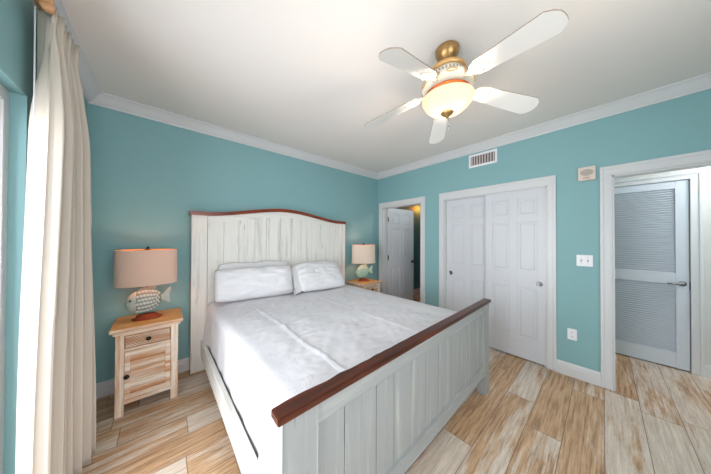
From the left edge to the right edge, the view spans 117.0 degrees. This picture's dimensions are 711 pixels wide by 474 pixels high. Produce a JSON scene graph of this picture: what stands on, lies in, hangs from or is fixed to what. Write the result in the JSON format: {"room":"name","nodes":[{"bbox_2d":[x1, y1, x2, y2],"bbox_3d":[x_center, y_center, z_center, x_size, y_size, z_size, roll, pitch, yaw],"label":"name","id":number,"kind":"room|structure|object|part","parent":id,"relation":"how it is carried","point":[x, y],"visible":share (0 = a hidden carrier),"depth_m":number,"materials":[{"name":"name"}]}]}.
{"room":"bedroom","nodes":[
{"label":"bedroom","id":0,"kind":"room"},
{"bbox_2d":[0,0,87,473],"bbox_3d":[-1.028,0.074,0.240,0.200,2.705,4.250,1,-1,-41],"label":"wall","id":1,"kind":"structure","parent":0,"point":[16,16],"depth_m":1.05,"materials":[{"name":"teal paint"}]},
{"bbox_2d":[0,84,8,473],"bbox_3d":[-1.078,0.364,0.322,0.067,2.125,1.840,1,-1,-41],"label":"window","id":2,"kind":"structure","parent":1,"relation":"in","point":[4,93],"depth_m":1.01,"materials":[{"name":"white paint"}]},
{"bbox_2d":[33,0,55,13],"bbox_3d":[-0.977,-1.141,0.431,0.111,0.142,2.360,1,-1,-41],"label":"pole","id":3,"kind":"object","parent":1,"relation":"attached to","point":[47,6],"visible":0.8,"depth_m":1.03,"materials":[{"name":"brown wood"}]},
{"bbox_2d":[15,3,95,473],"bbox_3d":[-1.633,0.135,1.227,0.148,2.578,0.546,0,-1,-33],"label":"curtain","id":4,"kind":"object","parent":3,"relation":"hanging from","point":[56,410],"visible":1,"depth_m":1.09,"materials":[{"name":"beige fabric"}]},
{"bbox_2d":[88,103,377,382],"bbox_3d":[-1.073,0.096,3.109,3.920,2.705,0.120,1,-1,-41],"label":"wall","id":5,"kind":"structure","parent":0,"point":[147,175],"depth_m":2.32,"materials":[{"name":"teal paint"}]},
{"bbox_2d":[96,357,189,398],"bbox_3d":[-0.956,1.383,3.113,3.720,0.132,0.018,1,-1,-41],"label":"baseboard","id":6,"kind":"structure","parent":5,"relation":"attached to","point":[105,388],"depth_m":1.98,"materials":[{"name":"white paint"}]},
{"bbox_2d":[30,0,710,179],"bbox_3d":[0.449,-1.217,1.544,3.720,0.094,4.250,1,-1,-41],"label":"trim","id":7,"kind":"structure","parent":5,"relation":"attached to","point":[92,93],"depth_m":2.22,"materials":[{"name":"white paint"}]},
{"bbox_2d":[62,0,710,172],"bbox_3d":[0.445,-1.314,1.488,4.040,0.100,4.570,1,-1,-41],"label":"ceiling","id":8,"kind":"structure","parent":0,"point":[308,76],"depth_m":1.55,"materials":[{"name":"white paint"}]},
{"bbox_2d":[364,9,568,143],"bbox_3d":[0.577,-0.996,1.435,1.159,0.537,1.207,1,-1,-41],"label":"ceiling fan","id":9,"kind":"object","parent":8,"relation":"hanging from","point":[448,90],"visible":1,"depth_m":1.34,"materials":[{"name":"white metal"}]},
{"bbox_3d":[0.269,-0.941,1.687,0.433,0.102,0.138,0,-1,29],"label":"blade","id":10,"kind":"part","parent":9,"relation":"part of","materials":[{"name":"white wood"}]},
{"bbox_3d":[0.300,-0.944,1.200,0.434,0.102,0.138,1,-1,-41],"label":"blade","id":11,"kind":"part","parent":9,"relation":"part of","materials":[{"name":"white wood"}]},
{"bbox_3d":[0.721,-0.938,1.864,0.138,0.102,0.433,0,0,11],"label":"blade","id":12,"kind":"part","parent":9,"relation":"part of","materials":[{"name":"white wood"}]},
{"bbox_3d":[0.616,-0.878,1.464,0.328,0.094,0.328,1,-1,-41],"label":"lamp shade","id":13,"kind":"part","parent":9,"relation":"part of","materials":[{"name":"glass"}]},
{"bbox_3d":[0.617,-1.112,1.466,0.236,0.041,0.236,1,-1,-41],"label":"motor","id":14,"kind":"part","parent":9,"relation":"part of","materials":[{"name":"gold metal"}]},
{"bbox_3d":[1.028,-0.940,1.489,0.433,0.102,0.138,0,0,-7],"label":"blade","id":15,"kind":"part","parent":9,"relation":"part of","materials":[{"name":"white wood"}]},
{"bbox_3d":[0.766,-0.944,1.080,0.138,0.102,0.433,0,0,-25],"label":"blade","id":16,"kind":"part","parent":9,"relation":"part of","materials":[{"name":"white wood"}]},
{"bbox_2d":[82,293,710,473],"bbox_3d":[0.766,1.514,3.007,6.870,0.120,6.450,1,-1,-41],"label":"floor","id":17,"kind":"structure","parent":0,"point":[533,418],"depth_m":1.63,"materials":[{"name":"brown wood"}]},
{"bbox_2d":[109,308,182,418],"bbox_3d":[-1.869,1.087,1.977,0.452,0.700,0.433,1,-1,-41],"label":"nightstand","id":18,"kind":"object","parent":17,"relation":"on","point":[146,351],"visible":1,"depth_m":1.84,"materials":[{"name":"brown wood"}]},
{"bbox_3d":[-1.889,1.110,1.745,0.050,0.650,0.045,1,-1,-41],"label":"leg","id":19,"kind":"part","parent":18,"relation":"part of","materials":[{"name":"brown wood"}]},
{"bbox_2d":[112,246,176,320],"bbox_3d":[-1.893,0.411,1.981,0.429,0.652,0.261,1,-1,-41],"label":"table lamp","id":20,"kind":"object","parent":18,"relation":"on","point":[147,268],"visible":1,"depth_m":1.91,"materials":[{"name":"beige fabric"}]},
{"bbox_3d":[-1.893,0.271,1.982,0.428,0.312,0.261,1,-1,-41],"label":"lamp shade","id":21,"kind":"part","parent":20,"relation":"part of","materials":[{"name":"beige fabric"}]},
{"bbox_3d":[-1.875,0.776,1.988,0.416,0.022,0.391,1,-1,-41],"label":"moulding","id":22,"kind":"part","parent":18,"relation":"part of","materials":[{"name":"brown wood"}]},
{"bbox_3d":[-1.756,1.121,1.848,0.282,0.388,0.020,1,-1,-41],"label":"door","id":23,"kind":"part","parent":18,"relation":"part of","materials":[{"name":"brown wood"}]},
{"bbox_3d":[-1.755,0.851,1.850,0.282,0.105,0.024,1,-1,-41],"label":"drawer","id":24,"kind":"part","parent":18,"relation":"part of","materials":[{"name":"brown wood"}]},
{"bbox_3d":[-1.637,1.113,1.967,0.050,0.650,0.045,1,-1,-41],"label":"leg","id":25,"kind":"part","parent":18,"relation":"part of","materials":[{"name":"brown wood"}]},
{"bbox_2d":[189,209,490,473],"bbox_3d":[-0.252,0.532,2.210,2.124,1.832,2.283,1,-1,-42],"label":"bed","id":26,"kind":"object","parent":17,"relation":"on","point":[377,415],"visible":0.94,"depth_m":1.33,"materials":[{"name":"white paint"}]},
{"bbox_3d":[-1.707,0.603,2.370,0.147,1.684,0.078,1,-1,-42],"label":"headboard post","id":27,"kind":"part","parent":26,"relation":"part of","materials":[{"name":"white paint"}]},
{"bbox_3d":[-0.948,1.203,1.575,0.035,0.167,2.127,1,-1,-42],"label":"rail","id":28,"kind":"part","parent":26,"relation":"part of","materials":[{"name":"white paint"}]},
{"bbox_2d":[209,333,257,458],"bbox_3d":[-0.254,0.993,2.215,1.810,0.503,2.095,1,-1,-42],"label":"mattress","id":29,"kind":"object","parent":26,"relation":"on","point":[210,333],"visible":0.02,"depth_m":1.46,"materials":[{"name":"white fabric"}]},
{"bbox_2d":[203,284,456,473],"bbox_3d":[-0.303,1.013,2.153,1.993,0.646,2.121,1,-1,-42],"label":"coverlet","id":30,"kind":"object","parent":29,"relation":"on","point":[266,351],"visible":0.8,"depth_m":1.59,"materials":[{"name":"white fabric"}]},
{"bbox_2d":[218,260,288,269],"bbox_3d":[-1.217,0.495,2.691,0.843,0.400,0.133,1,-1,-44],"label":"pillow","id":31,"kind":"object","parent":30,"relation":"on","point":[231,265],"visible":0.23,"depth_m":2.65,"materials":[{"name":"white fabric"}]},
{"bbox_2d":[214,265,293,301],"bbox_3d":[-1.130,0.519,2.509,0.846,0.353,0.270,1,-1,-37],"label":"pillow","id":32,"kind":"object","parent":30,"relation":"on","point":[242,283],"visible":1,"depth_m":2.39,"materials":[{"name":"white fabric"}]},
{"bbox_2d":[291,261,344,294],"bbox_3d":[-0.530,0.529,2.996,0.761,0.368,0.370,1,-1,-37],"label":"pillow","id":33,"kind":"object","parent":30,"relation":"on","point":[321,275],"visible":0.98,"depth_m":2.90,"materials":[{"name":"white fabric"}]},
{"bbox_3d":[-0.983,0.434,3.029,1.805,1.428,0.054,1,-1,-42],"label":"headboard","id":34,"kind":"part","parent":26,"relation":"part of","materials":[{"name":"white paint"}]},
{"bbox_3d":[-0.979,-0.247,3.032,1.810,0.188,0.061,1,-1,-42],"label":"arched rail","id":35,"kind":"part","parent":26,"relation":"part of","materials":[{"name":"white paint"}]},
{"bbox_3d":[-0.210,1.017,0.771,0.143,0.840,0.070,1,-1,-42],"label":"footboard post","id":36,"kind":"part","parent":26,"relation":"part of","materials":[{"name":"grey paint"}]},
{"bbox_3d":[-0.257,0.618,3.681,0.147,1.684,0.078,1,-1,-42],"label":"headboard post","id":37,"kind":"part","parent":26,"relation":"part of","materials":[{"name":"white paint"}]},
{"bbox_3d":[0.489,0.648,1.397,1.748,0.088,0.056,1,-1,-42],"label":"rail","id":38,"kind":"part","parent":26,"relation":"part of","materials":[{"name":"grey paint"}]},
{"bbox_3d":[0.488,0.930,1.394,1.732,0.520,0.025,1,-1,-42],"label":"footboard","id":39,"kind":"part","parent":26,"relation":"part of","materials":[{"name":"grey paint"}]},
{"bbox_3d":[0.487,1.206,1.393,1.748,0.096,0.056,1,-1,-42],"label":"rail","id":40,"kind":"part","parent":26,"relation":"part of","materials":[{"name":"grey paint"}]},
{"bbox_3d":[1.178,1.031,2.025,0.143,0.840,0.070,1,-1,-42],"label":"footboard post","id":41,"kind":"part","parent":26,"relation":"part of","materials":[{"name":"grey paint"}]},
{"bbox_2d":[346,278,380,291],"bbox_3d":[0.149,1.107,3.749,0.452,0.700,0.433,1,-1,-41],"label":"nightstand","id":42,"kind":"object","parent":17,"relation":"on","point":[373,285],"visible":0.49,"depth_m":3.65,"materials":[{"name":"brown wood"}]},
{"bbox_2d":[352,243,374,281],"bbox_3d":[0.140,0.432,3.767,0.433,0.652,0.276,0,0,-16],"label":"table lamp","id":43,"kind":"object","parent":42,"relation":"on","point":[363,254],"visible":1,"depth_m":3.67,"materials":[{"name":"beige fabric"}]},
{"bbox_3d":[0.141,0.292,3.768,0.432,0.312,0.275,0,0,-16],"label":"lamp shade","id":44,"kind":"part","parent":43,"relation":"part of","materials":[{"name":"beige fabric"}]},
{"bbox_3d":[0.143,0.796,3.760,0.416,0.022,0.391,1,-1,-41],"label":"moulding","id":45,"kind":"part","parent":42,"relation":"part of","materials":[{"name":"brown wood"}]},
{"bbox_3d":[0.263,0.871,3.622,0.282,0.105,0.024,1,-1,-41],"label":"drawer","id":46,"kind":"part","parent":42,"relation":"part of","materials":[{"name":"brown wood"}]},
{"bbox_2d":[395,205,419,289],"bbox_3d":[1.727,0.221,4.875,2.380,2.500,1.560,1,-1,-41],"label":"wall","id":47,"kind":"structure","parent":0,"point":[416,208],"depth_m":5.65,"materials":[{"name":"teal paint"}]},
{"bbox_2d":[413,288,419,294],"bbox_3d":[1.243,1.407,5.337,2.280,0.132,0.018,1,-1,-41],"label":"baseboard","id":48,"kind":"structure","parent":47,"relation":"attached to","point":[415,291],"depth_m":5.62,"materials":[{"name":"white paint"}]},
{"bbox_2d":[377,89,710,371],"bbox_3d":[2.829,0.109,3.076,1.900,2.705,5.320,1,-1,-41],"label":"wall","id":49,"kind":"structure","parent":0,"point":[681,125],"depth_m":2.27,"materials":[{"name":"teal paint"}]},
{"bbox_2d":[387,208,413,300],"bbox_3d":[0.934,0.439,4.518,0.792,2.030,0.156,1,-1,-36],"label":"door","id":50,"kind":"structure","parent":49,"relation":"in","point":[400,222],"depth_m":4.49,"materials":[{"name":"white paint"}]},
{"bbox_2d":[379,196,424,303],"bbox_3d":[0.845,0.399,3.967,0.142,2.125,1.006,1,-1,-41],"label":"trim","id":51,"kind":"structure","parent":49,"relation":"attached to","point":[383,207],"depth_m":4.06,"materials":[{"name":"white paint"}]},
{"bbox_2d":[447,196,484,311],"bbox_3d":[1.612,0.440,3.125,0.037,2.008,0.620,1,-1,-41],"label":"door","id":52,"kind":"structure","parent":49,"relation":"in","point":[465,217],"depth_m":3.14,"materials":[{"name":"white paint"}]},
{"bbox_2d":[469,148,496,168],"bbox_3d":[1.703,-1.048,2.923,0.012,0.178,0.344,1,-1,-41],"label":"air vent","id":53,"kind":"object","parent":49,"relation":"in","point":[487,157],"visible":1,"depth_m":2.92,"materials":[{"name":"white plastic"}]},
{"bbox_2d":[439,175,556,371],"bbox_3d":[1.780,0.392,2.902,0.142,2.128,1.339,1,-1,-41],"label":"trim","id":54,"kind":"structure","parent":49,"relation":"attached to","point":[548,182],"depth_m":2.44,"materials":[{"name":"white paint"}]},
{"bbox_2d":[485,188,545,365],"bbox_3d":[1.943,0.438,2.675,0.037,2.008,0.620,1,-1,-41],"label":"door","id":55,"kind":"structure","parent":49,"relation":"in","point":[514,221],"depth_m":2.64,"materials":[{"name":"white paint"}]},
{"bbox_2d":[567,328,576,340],"bbox_3d":[2.258,1.015,2.270,0.009,0.115,0.072,1,-1,-41],"label":"power outlet","id":56,"kind":"object","parent":49,"relation":"attached to","point":[571,333],"visible":1,"depth_m":2.27,"materials":[{"name":"white plastic"}]},
{"bbox_2d":[557,359,600,386],"bbox_3d":[2.182,1.387,2.345,0.018,0.132,3.187,1,-1,-41],"label":"baseboard","id":57,"kind":"structure","parent":49,"relation":"attached to","point":[569,369],"depth_m":2.22,"materials":[{"name":"white paint"}]},
{"bbox_2d":[576,255,592,266],"bbox_3d":[2.318,0.240,2.204,0.016,0.115,0.116,1,-1,-41],"label":"light switch","id":58,"kind":"object","parent":49,"relation":"attached to","point":[581,260],"visible":1,"depth_m":2.21,"materials":[{"name":"white plastic"}]},
{"bbox_2d":[578,165,595,181],"bbox_3d":[2.326,-0.638,2.191,0.036,0.136,0.125,1,-1,-41],"label":"speaker","id":59,"kind":"object","parent":49,"relation":"attached to","point":[584,173],"visible":1,"depth_m":2.18},
{"bbox_2d":[580,169,592,175],"bbox_3d":[2.316,-0.648,2.182,0.004,0.064,0.090,1,-1,-41],"label":"grille","id":60,"kind":"object","parent":59,"relation":"attached to","point":[583,172],"depth_m":2.18,"materials":[{"name":"beige plastic"}]},
{"bbox_2d":[614,180,690,370],"bbox_3d":[3.333,0.413,2.641,0.083,2.068,0.806,1,-1,-41],"label":"door","id":61,"kind":"structure","parent":49,"relation":"in","point":[652,291],"depth_m":2.52,"materials":[{"name":"white paint"}]},
{"bbox_3d":[3.527,0.511,2.391,0.047,0.056,0.129,1,-1,-41],"label":"lever handle","id":62,"kind":"part","parent":61,"relation":"part of","materials":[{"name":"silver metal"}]},
{"bbox_2d":[600,150,710,390],"bbox_3d":[2.765,0.386,1.780,0.142,2.130,1.016,1,-1,-41],"label":"trim","id":63,"kind":"structure","parent":49,"relation":"attached to","point":[699,159],"depth_m":2.07,"materials":[{"name":"white paint"}]},
{"bbox_2d":[614,170,704,376],"bbox_3d":[3.328,0.379,2.640,0.022,2.160,0.966,1,-1,-41],"label":"trim","id":64,"kind":"structure","parent":49,"relation":"attached to","point":[696,178],"depth_m":2.31,"materials":[{"name":"white paint"}]},
{"bbox_2d":[705,364,710,377],"bbox_3d":[4.107,1.389,1.744,0.018,0.132,1.402,1,-1,-41],"label":"baseboard","id":65,"kind":"structure","parent":49,"relation":"attached to","point":[707,367],"depth_m":2.25,"materials":[{"name":"white paint"}]}
]}

